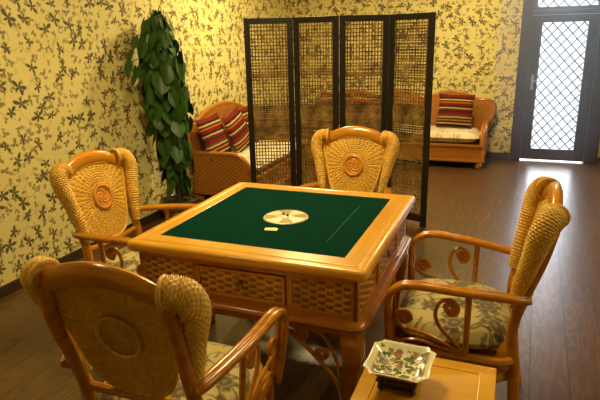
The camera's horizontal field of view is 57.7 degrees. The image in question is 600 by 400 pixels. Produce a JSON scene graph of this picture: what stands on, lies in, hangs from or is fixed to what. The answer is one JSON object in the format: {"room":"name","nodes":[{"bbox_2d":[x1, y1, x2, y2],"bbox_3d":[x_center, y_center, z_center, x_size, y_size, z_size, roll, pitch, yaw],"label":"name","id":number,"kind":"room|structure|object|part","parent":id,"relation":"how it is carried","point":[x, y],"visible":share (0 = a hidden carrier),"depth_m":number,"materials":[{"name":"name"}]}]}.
{"room":"games hall","nodes":[
{"label":"games hall","id":0,"kind":"room"},
{"bbox_2d":[0,0,291,286],"bbox_3d":[-1.847,-0.828,3.877,0.120,2.700,9.400,5,18,20],"label":"wall","id":1,"kind":"structure","parent":0,"point":[66,92],"depth_m":4.17,"materials":[{"name":"paper"}]},
{"bbox_2d":[0,193,197,298],"bbox_3d":[-1.759,0.439,4.218,0.014,0.075,9.386,5,18,20],"label":"baseboard","id":2,"kind":"structure","parent":1,"relation":"attached to","point":[14,285],"depth_m":4.20,"materials":[{"name":"brown wood"}]},
{"bbox_2d":[0,149,599,399],"bbox_3d":[1.005,0.715,3.311,6.052,0.060,9.800,5,18,20],"label":"floor","id":3,"kind":"structure","parent":0,"point":[559,333],"depth_m":3.46,"materials":[{"name":"brown wood"}]},
{"bbox_2d":[49,148,214,321],"bbox_3d":[-0.896,0.261,3.026,0.642,1.053,0.654,6,18,22],"label":"rattan armchair","id":4,"kind":"object","parent":3,"relation":"on","point":[93,187],"visible":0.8,"depth_m":2.98,"materials":[{"name":"wicker"}]},
{"bbox_3d":[-1.181,0.346,2.936,0.152,0.953,0.064,6,18,22],"label":"post","id":5,"kind":"part","parent":4,"relation":"part of","materials":[{"name":"wood"}]},
{"bbox_3d":[-1.157,-0.198,3.001,0.066,0.147,0.506,6,18,22],"label":"rail","id":6,"kind":"part","parent":4,"relation":"part of","materials":[{"name":"wood"}]},
{"bbox_3d":[-1.104,0.004,3.040,0.105,0.423,0.435,6,18,22],"label":"panel","id":7,"kind":"part","parent":4,"relation":"part of","materials":[{"name":"wicker"}]},
{"bbox_3d":[-1.000,0.339,2.789,0.025,0.304,0.050,6,18,22],"label":"arm post","id":8,"kind":"part","parent":4,"relation":"part of","materials":[{"name":"wood"}]},
{"bbox_3d":[-0.956,0.332,2.771,0.548,0.348,0.099,7,18,26],"label":"armrest","id":9,"kind":"part","parent":4,"relation":"part of","materials":[{"name":"wood"}]},
{"bbox_3d":[-1.101,0.004,3.038,0.112,0.435,0.448,6,18,22],"label":"panel cord","id":10,"kind":"part","parent":4,"relation":"part of","materials":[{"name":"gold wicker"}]},
{"bbox_3d":[-1.056,0.217,3.083,0.036,0.038,0.413,6,18,22],"label":"rail","id":11,"kind":"part","parent":4,"relation":"part of","materials":[{"name":"wood"}]},
{"bbox_2d":[100,246,139,273],"bbox_3d":[-0.832,0.334,3.021,0.470,0.120,0.534,6,18,22],"label":"seat cushion","id":12,"kind":"object","parent":4,"relation":"on","point":[131,259],"depth_m":2.89,"materials":[{"name":"beige fabric"}]},
{"bbox_3d":[-1.016,0.232,3.311,0.152,0.953,0.064,6,18,22],"label":"post","id":13,"kind":"part","parent":4,"relation":"part of","materials":[{"name":"wicker"}]},
{"bbox_3d":[-0.791,0.193,3.266,0.025,0.304,0.050,6,18,22],"label":"arm post","id":14,"kind":"part","parent":4,"relation":"part of","materials":[{"name":"wood"}]},
{"bbox_3d":[-0.749,0.189,3.243,0.548,0.348,0.099,4,17,18],"label":"armrest","id":15,"kind":"part","parent":4,"relation":"part of","materials":[{"name":"wood"}]},
{"bbox_2d":[19,256,288,399],"bbox_3d":[-0.444,0.594,1.862,0.654,1.053,0.642,5,17,19],"label":"rattan armchair","id":16,"kind":"object","parent":3,"relation":"on","point":[123,325],"visible":1,"depth_m":1.58,"materials":[{"name":"wicker"}]},
{"bbox_3d":[-0.680,0.556,1.991,0.099,0.348,0.548,3,17,15],"label":"armrest","id":17,"kind":"part","parent":16,"relation":"part of","materials":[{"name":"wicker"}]},
{"bbox_3d":[-0.716,0.686,1.746,0.064,0.953,0.152,5,17,19],"label":"post","id":18,"kind":"part","parent":16,"relation":"part of","materials":[{"name":"wicker"}]},
{"bbox_3d":[-0.543,0.234,1.488,0.506,0.147,0.066,5,17,19],"label":"rail","id":19,"kind":"part","parent":16,"relation":"part of","materials":[{"name":"wood"}]},
{"bbox_3d":[-0.522,0.417,1.594,0.435,0.423,0.105,5,17,19],"label":"panel","id":20,"kind":"part","parent":16,"relation":"part of","materials":[{"name":"wicker"}]},
{"bbox_3d":[-0.527,0.401,1.576,0.155,0.155,0.044,5,17,19],"label":"medallion cord","id":21,"kind":"part","parent":16,"relation":"part of","materials":[{"name":"brown wicker"}]},
{"bbox_3d":[-0.520,0.415,1.597,0.448,0.435,0.112,5,17,19],"label":"panel cord","id":22,"kind":"part","parent":16,"relation":"part of","materials":[{"name":"brown wicker"}]},
{"bbox_3d":[-0.501,0.612,1.698,0.413,0.038,0.036,5,17,19],"label":"rail","id":23,"kind":"part","parent":16,"relation":"part of","materials":[{"name":"wood"}]},
{"bbox_2d":[97,341,261,399],"bbox_3d":[-0.420,0.642,1.943,0.534,0.120,0.470,5,17,19],"label":"seat cushion","id":24,"kind":"object","parent":16,"relation":"on","point":[227,388],"depth_m":1.85,"materials":[{"name":"beige fabric"}]},
{"bbox_3d":[-0.315,0.717,1.608,0.064,0.953,0.152,5,17,19],"label":"post","id":25,"kind":"part","parent":16,"relation":"part of","materials":[{"name":"wicker"}]},
{"bbox_3d":[-0.175,0.596,1.818,0.099,0.348,0.548,6,18,23],"label":"armrest","id":26,"kind":"part","parent":16,"relation":"part of","materials":[{"name":"wicker"}]},
{"bbox_3d":[-0.188,0.619,1.777,0.050,0.304,0.025,5,17,19],"label":"arm post","id":27,"kind":"part","parent":16,"relation":"part of","materials":[{"name":"wood"}]},
{"bbox_3d":[-0.420,0.726,1.961,0.548,0.066,0.518,5,17,19],"label":"seat frame","id":28,"kind":"part","parent":16,"relation":"part of","materials":[{"name":"wood"}]},
{"bbox_3d":[-0.116,0.864,2.138,0.036,0.357,0.051,-6,17,-17],"label":"leg","id":29,"kind":"part","parent":16,"relation":"part of","materials":[{"name":"wood"}]},
{"bbox_2d":[124,5,198,217],"bbox_3d":[-1.211,-0.702,4.785,0.408,1.920,0.699,5,18,20],"label":"climbing plant","id":30,"kind":"object","parent":3,"relation":"on","point":[166,103],"visible":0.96,"depth_m":4.70,"materials":[{"name":"green plant"}]},
{"bbox_3d":[-1.137,0.078,5.176,0.368,0.200,0.368,5,18,20],"label":"pot","id":31,"kind":"part","parent":30,"relation":"part of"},
{"bbox_2d":[188,101,304,200],"bbox_3d":[-0.537,-0.602,6.072,0.760,0.974,1.555,5,18,20],"label":"sofa","id":32,"kind":"object","parent":3,"relation":"on","point":[224,170],"visible":0.36,"depth_m":5.58,"materials":[{"name":"brown wicker"}]},
{"bbox_2d":[195,112,231,159],"bbox_3d":[-0.891,-0.660,5.654,0.183,0.448,0.474,4,17,18],"label":"throw pillow","id":33,"kind":"object","parent":32,"relation":"on","point":[211,130],"visible":0.91,"depth_m":5.56,"materials":[{"name":"multicoloured fabric"}]},
{"bbox_3d":[-0.848,-0.762,6.149,0.094,0.650,1.507,5,18,20],"label":"backrest","id":34,"kind":"part","parent":32,"relation":"part of","materials":[{"name":"orange wicker"}]},
{"bbox_3d":[-0.848,-0.771,6.146,0.100,0.678,1.555,5,18,20],"label":"rail","id":35,"kind":"part","parent":32,"relation":"part of","materials":[{"name":"brown wicker"}]},
{"bbox_3d":[-0.767,-0.251,5.538,0.659,0.430,0.072,5,18,20],"label":"arm","id":36,"kind":"part","parent":32,"relation":"part of","materials":[{"name":"orange wicker"}]},
{"bbox_3d":[-0.743,-0.260,5.516,0.698,0.470,0.073,5,18,20],"label":"arm rail","id":37,"kind":"part","parent":32,"relation":"part of","materials":[{"name":"brown wicker"}]},
{"bbox_2d":[222,106,248,152],"bbox_3d":[-0.678,-0.762,5.969,0.174,0.514,0.541,4,17,16],"label":"throw pillow","id":38,"kind":"object","parent":32,"relation":"on","point":[236,127],"visible":0.91,"depth_m":5.86,"materials":[{"name":"multicoloured fabric"}]},
{"bbox_2d":[239,106,263,145],"bbox_3d":[-0.589,-0.884,6.377,0.177,0.468,0.503,7,18,27],"label":"throw pillow","id":39,"kind":"object","parent":32,"relation":"on","point":[244,111],"visible":0.19,"depth_m":6.26,"materials":[{"name":"multicoloured fabric"}]},
{"bbox_3d":[-0.296,-0.605,6.708,0.659,0.430,0.072,5,18,20],"label":"arm","id":40,"kind":"part","parent":32,"relation":"part of","materials":[{"name":"orange wicker"}]},
{"bbox_3d":[-0.205,-0.297,6.032,0.022,0.227,1.320,5,18,20],"label":"moulding","id":41,"kind":"part","parent":32,"relation":"part of","materials":[{"name":"brown wood"}]},
{"bbox_2d":[127,182,415,399],"bbox_3d":[-0.059,0.441,2.793,1.091,0.803,1.104,5,18,20],"label":"table","id":42,"kind":"object","parent":3,"relation":"on","point":[333,256],"visible":0.88,"depth_m":2.32,"materials":[{"name":"brown wood"}]},
{"bbox_3d":[-0.525,0.168,2.898,0.018,0.183,1.020,5,18,20],"label":"apron frame","id":43,"kind":"part","parent":42,"relation":"part of","materials":[{"name":"brown wood"}]},
{"bbox_3d":[-0.577,0.321,2.398,0.245,0.131,0.010,5,18,20],"label":"woven panel","id":44,"kind":"part","parent":42,"relation":"part of","materials":[{"name":"brown wicker"}]},
{"bbox_3d":[-0.250,0.350,2.262,0.037,0.039,0.021,5,18,20],"label":"drawer pull","id":45,"kind":"part","parent":42,"relation":"part of","materials":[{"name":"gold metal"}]},
{"bbox_3d":[-0.248,0.351,2.268,0.406,0.128,0.016,5,18,20],"label":"drawer frame","id":46,"kind":"part","parent":42,"relation":"part of","materials":[{"name":"brown wood"}]},
{"bbox_3d":[-0.244,0.345,2.277,1.006,0.183,0.018,5,18,20],"label":"apron frame","id":47,"kind":"part","parent":42,"relation":"part of","materials":[{"name":"brown wood"}]},
{"bbox_2d":[264,227,277,230],"bbox_3d":[-0.132,0.134,2.502,0.063,0.002,0.042,1,17,7],"label":"paper card","id":48,"kind":"object","parent":42,"relation":"on","point":[273,228],"visible":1,"depth_m":2.50,"materials":[{"name":"beige paper"}]},
{"bbox_3d":[-0.235,0.489,2.336,0.910,0.037,0.024,5,18,20],"label":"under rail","id":49,"kind":"part","parent":42,"relation":"part of","materials":[{"name":"brown wood"}]},
{"bbox_3d":[-0.062,0.318,2.757,1.090,0.048,1.104,5,18,20],"label":"moulding","id":50,"kind":"part","parent":42,"relation":"part of","materials":[{"name":"brown wood"}]},
{"bbox_3d":[0.085,0.379,2.150,0.245,0.131,0.010,5,18,20],"label":"woven panel","id":51,"kind":"part","parent":42,"relation":"part of","materials":[{"name":"brown wicker"}]},
{"bbox_3d":[0.214,0.753,2.239,0.099,0.507,0.099,5,18,20],"label":"leg","id":52,"kind":"part","parent":42,"relation":"part of","materials":[{"name":"brown wood"}]},
{"bbox_3d":[0.273,0.351,2.231,0.010,0.131,0.252,5,18,20],"label":"woven panel","id":53,"kind":"part","parent":42,"relation":"part of","materials":[{"name":"brown wicker"}]},
{"bbox_3d":[0.397,0.250,2.552,0.018,0.183,1.020,5,18,20],"label":"apron frame","id":54,"kind":"part","parent":42,"relation":"part of","materials":[{"name":"brown wood"}]},
{"bbox_3d":[0.408,0.254,2.549,0.016,0.128,0.406,5,18,20],"label":"drawer frame","id":55,"kind":"part","parent":42,"relation":"part of","materials":[{"name":"brown wood"}]},
{"bbox_3d":[0.560,0.492,3.099,0.099,0.507,0.099,5,18,20],"label":"leg","id":56,"kind":"part","parent":42,"relation":"part of","materials":[{"name":"brown wood"}]},
{"bbox_3d":[0.530,0.157,2.871,0.010,0.131,0.252,5,18,20],"label":"woven panel","id":57,"kind":"part","parent":42,"relation":"part of","materials":[{"name":"brown wicker"}]},
{"bbox_2d":[243,12,435,227],"bbox_3d":[0.334,-0.693,4.853,1.631,1.800,0.202,3,17,15],"label":"folding screen","id":58,"kind":"object","parent":3,"relation":"on","point":[296,114],"visible":0.76,"depth_m":4.76,"materials":[{"name":"black paint"}]},
{"bbox_3d":[-0.260,-0.719,4.985,0.428,1.800,0.022,-1,16,0],"label":"screen panel","id":59,"kind":"part","parent":58,"relation":"part of","materials":[{"name":"black paint"}]},
{"bbox_3d":[0.152,-0.703,4.897,0.420,1.800,0.022,6,18,24],"label":"screen panel","id":60,"kind":"part","parent":58,"relation":"part of","materials":[{"name":"black wicker"}]},
{"bbox_3d":[0.560,-0.688,4.816,0.421,1.800,0.022,-2,16,-2],"label":"screen panel","id":61,"kind":"part","parent":58,"relation":"part of","materials":[{"name":"black paint"}]},
{"bbox_3d":[0.933,-0.658,4.686,0.418,1.800,0.022,13,22,40],"label":"screen panel","id":62,"kind":"part","parent":58,"relation":"part of","materials":[{"name":"black paint"}]},
{"bbox_2d":[299,126,399,193],"bbox_3d":[0.285,0.087,3.528,0.654,1.053,0.642,5,18,20],"label":"rattan armchair","id":63,"kind":"object","parent":3,"relation":"on","point":[353,158],"visible":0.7,"depth_m":3.63,"materials":[{"name":"wicker"}]},
{"bbox_3d":[0.018,0.074,3.577,0.099,0.348,0.548,6,18,24],"label":"armrest","id":64,"kind":"part","parent":63,"relation":"part of","materials":[{"name":"wood"}]},
{"bbox_3d":[0.167,0.058,3.813,0.064,0.953,0.152,5,18,20],"label":"post","id":65,"kind":"part","parent":63,"relation":"part of","materials":[{"name":"wicker"}]},
{"bbox_3d":[0.374,-0.421,3.644,0.506,0.147,0.066,5,18,20],"label":"rail","id":66,"kind":"part","parent":63,"relation":"part of","materials":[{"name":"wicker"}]},
{"bbox_3d":[0.358,-0.208,3.651,0.448,0.435,0.112,5,18,20],"label":"panel cord","id":67,"kind":"part","parent":63,"relation":"part of","materials":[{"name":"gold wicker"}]},
{"bbox_3d":[0.359,-0.209,3.655,0.435,0.423,0.105,5,18,20],"label":"panel","id":68,"kind":"part","parent":63,"relation":"part of","materials":[{"name":"wicker"}]},
{"bbox_3d":[0.518,0.118,3.390,0.099,0.348,0.548,4,17,17],"label":"armrest","id":69,"kind":"part","parent":63,"relation":"part of","materials":[{"name":"wicker"}]},
{"bbox_2d":[306,89,496,168],"bbox_3d":[1.299,-1.003,7.385,2.535,0.924,0.696,5,18,20],"label":"sofa","id":70,"kind":"object","parent":3,"relation":"on","point":[452,144],"visible":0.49,"depth_m":6.99,"materials":[{"name":"brown wicker"}]},
{"bbox_2d":[319,93,348,122],"bbox_3d":[0.477,-1.296,7.697,0.456,0.431,0.159,5,18,20],"label":"throw pillow","id":71,"kind":"object","parent":70,"relation":"on","point":[321,93],"visible":0.16,"depth_m":7.69,"materials":[{"name":"multicoloured fabric"}]},
{"bbox_2d":[351,92,379,123],"bbox_3d":[0.944,-1.255,7.522,0.465,0.454,0.169,7,18,25],"label":"throw pillow","id":72,"kind":"object","parent":70,"relation":"on","point":[354,92],"visible":0.09,"depth_m":7.49,"materials":[{"name":"fabric"}]},
{"bbox_3d":[1.190,-0.665,7.176,2.300,0.227,0.022,5,18,20],"label":"moulding","id":73,"kind":"part","parent":70,"relation":"part of","materials":[{"name":"brown wood"}]},
{"bbox_3d":[1.403,-1.217,7.614,2.487,0.600,0.090,5,18,20],"label":"backrest","id":74,"kind":"part","parent":70,"relation":"part of","materials":[{"name":"orange wicker"}]},
{"bbox_3d":[1.403,-1.226,7.612,2.535,0.628,0.096,5,18,20],"label":"rail","id":75,"kind":"part","parent":70,"relation":"part of","materials":[{"name":"brown wicker"}]},
{"bbox_2d":[436,93,474,128],"bbox_3d":[2.029,-1.163,7.108,0.457,0.445,0.169,7,18,25],"label":"throw pillow","id":76,"kind":"object","parent":70,"relation":"on","point":[454,110],"visible":1,"depth_m":7.06,"materials":[{"name":"multicoloured fabric"}]},
{"bbox_3d":[2.370,-0.758,7.029,0.072,0.430,0.599,5,18,20],"label":"arm","id":77,"kind":"part","parent":70,"relation":"part of","materials":[{"name":"brown wood"}]},
{"bbox_3d":[2.368,-0.764,6.995,0.073,0.470,0.638,5,18,20],"label":"arm rail","id":78,"kind":"part","parent":70,"relation":"part of","materials":[{"name":"brown wood"}]},
{"bbox_2d":[350,357,496,399],"bbox_3d":[0.389,0.866,1.766,0.415,0.550,0.438,5,18,20],"label":"side table","id":79,"kind":"object","parent":3,"relation":"on","point":[448,379],"visible":0.62,"depth_m":1.73,"materials":[{"name":"brown wood"}]},
{"bbox_2d":[363,339,435,396],"bbox_3d":[0.318,0.545,1.730,0.204,0.088,0.204,5,18,22],"label":"dish","id":80,"kind":"object","parent":79,"relation":"on","point":[398,366],"visible":1,"depth_m":1.73,"materials":[{"name":"porcelain"},{"name":"dark carved wood"}]},
{"bbox_3d":[0.383,0.615,1.692,0.311,0.021,0.334,5,18,20],"label":"panel","id":81,"kind":"part","parent":79,"relation":"part of","materials":[{"name":"brown wood"}]},
{"bbox_2d":[384,176,570,399],"bbox_3d":[0.744,0.421,2.358,0.642,1.053,0.654,5,17,20],"label":"rattan armchair","id":82,"kind":"object","parent":3,"relation":"on","point":[473,322],"visible":0.97,"depth_m":2.17,"materials":[{"name":"wicker"}]},
{"bbox_3d":[0.690,0.565,2.423,0.518,0.066,0.548,5,17,20],"label":"seat frame","id":83,"kind":"part","parent":82,"relation":"part of","materials":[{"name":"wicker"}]},
{"bbox_2d":[400,278,509,348],"bbox_3d":[0.682,0.483,2.401,0.470,0.120,0.534,5,17,20],"label":"seat cushion","id":84,"kind":"object","parent":82,"relation":"on","point":[489,328],"depth_m":2.22,"materials":[{"name":"beige fabric"}]},
{"bbox_3d":[0.605,0.486,2.134,0.548,0.348,0.099,4,17,16],"label":"armrest","id":85,"kind":"part","parent":82,"relation":"part of","materials":[{"name":"wood"}]},
{"bbox_3d":[0.792,0.340,2.613,0.548,0.348,0.099,6,18,24],"label":"armrest","id":86,"kind":"part","parent":82,"relation":"part of","materials":[{"name":"wood"}]},
{"bbox_3d":[0.649,0.500,2.118,0.025,0.304,0.050,5,17,20],"label":"arm post","id":87,"kind":"part","parent":82,"relation":"part of","materials":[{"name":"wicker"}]},
{"bbox_3d":[0.838,0.353,2.603,0.025,0.304,0.050,5,17,20],"label":"arm post","id":88,"kind":"part","parent":82,"relation":"part of","materials":[{"name":"wood"}]},
{"bbox_3d":[1.026,0.429,2.488,0.152,0.953,0.064,5,17,20],"label":"post","id":89,"kind":"part","parent":82,"relation":"part of","materials":[{"name":"wicker"}]},
{"bbox_3d":[0.941,0.201,2.215,0.112,0.435,0.448,5,17,20],"label":"panel cord","id":90,"kind":"part","parent":82,"relation":"part of","materials":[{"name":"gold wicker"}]},
{"bbox_3d":[0.877,0.544,2.106,0.152,0.953,0.064,5,17,20],"label":"post","id":91,"kind":"part","parent":82,"relation":"part of","materials":[{"name":"wicker"}]},
{"bbox_3d":[0.945,0.202,2.214,0.105,0.423,0.435,5,17,20],"label":"panel","id":92,"kind":"part","parent":82,"relation":"part of","materials":[{"name":"wicker"}]},
{"bbox_3d":[0.990,0.009,2.137,0.066,0.147,0.506,5,17,20],"label":"rail","id":93,"kind":"part","parent":82,"relation":"part of","materials":[{"name":"wood"}]},
{"bbox_2d":[292,0,599,157],"bbox_3d":[2.607,-1.886,7.140,5.972,2.700,0.200,5,18,20],"label":"wall","id":94,"kind":"structure","parent":0,"point":[472,37],"depth_m":7.23,"materials":[{"name":"paper"}]},
{"bbox_2d":[303,143,599,164],"bbox_3d":[2.652,-0.600,7.392,5.852,0.090,0.014,5,18,20],"label":"baseboard","id":95,"kind":"structure","parent":94,"relation":"attached to","point":[489,155],"depth_m":7.37,"materials":[{"name":"brown wood"}]},
{"bbox_2d":[495,64,501,70],"bbox_3d":[2.586,-1.726,7.075,0.080,0.090,0.016,5,18,20],"label":"light switch","id":96,"kind":"object","parent":94,"relation":"attached to","point":[498,66],"visible":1,"depth_m":7.07,"materials":[{"name":"beige plastic"}]},
{"bbox_2d":[509,0,599,164],"bbox_3d":[3.305,-1.739,6.854,1.045,2.550,0.170,5,18,20],"label":"door frame","id":97,"kind":"structure","parent":94,"relation":"attached to","point":[592,139],"depth_m":6.88,"materials":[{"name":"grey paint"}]},
{"bbox_2d":[520,13,599,161],"bbox_3d":[3.289,-1.399,6.926,0.756,1.826,0.118,5,18,20],"label":"door","id":98,"kind":"structure","parent":94,"relation":"in","point":[526,152],"depth_m":6.93,"materials":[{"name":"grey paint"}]},
{"bbox_3d":[3.017,-1.507,6.974,0.110,0.190,0.067,5,18,20],"label":"handle","id":99,"kind":"part","parent":98,"relation":"part of","materials":[{"name":"silver metal"}]},
{"bbox_2d":[534,0,599,9],"bbox_3d":[3.274,-2.613,6.601,0.756,0.566,0.051,5,18,20],"label":"window","id":100,"kind":"structure","parent":94,"relation":"in","point":[536,6],"depth_m":6.66,"materials":[{"name":"brown paint"}]}
]}

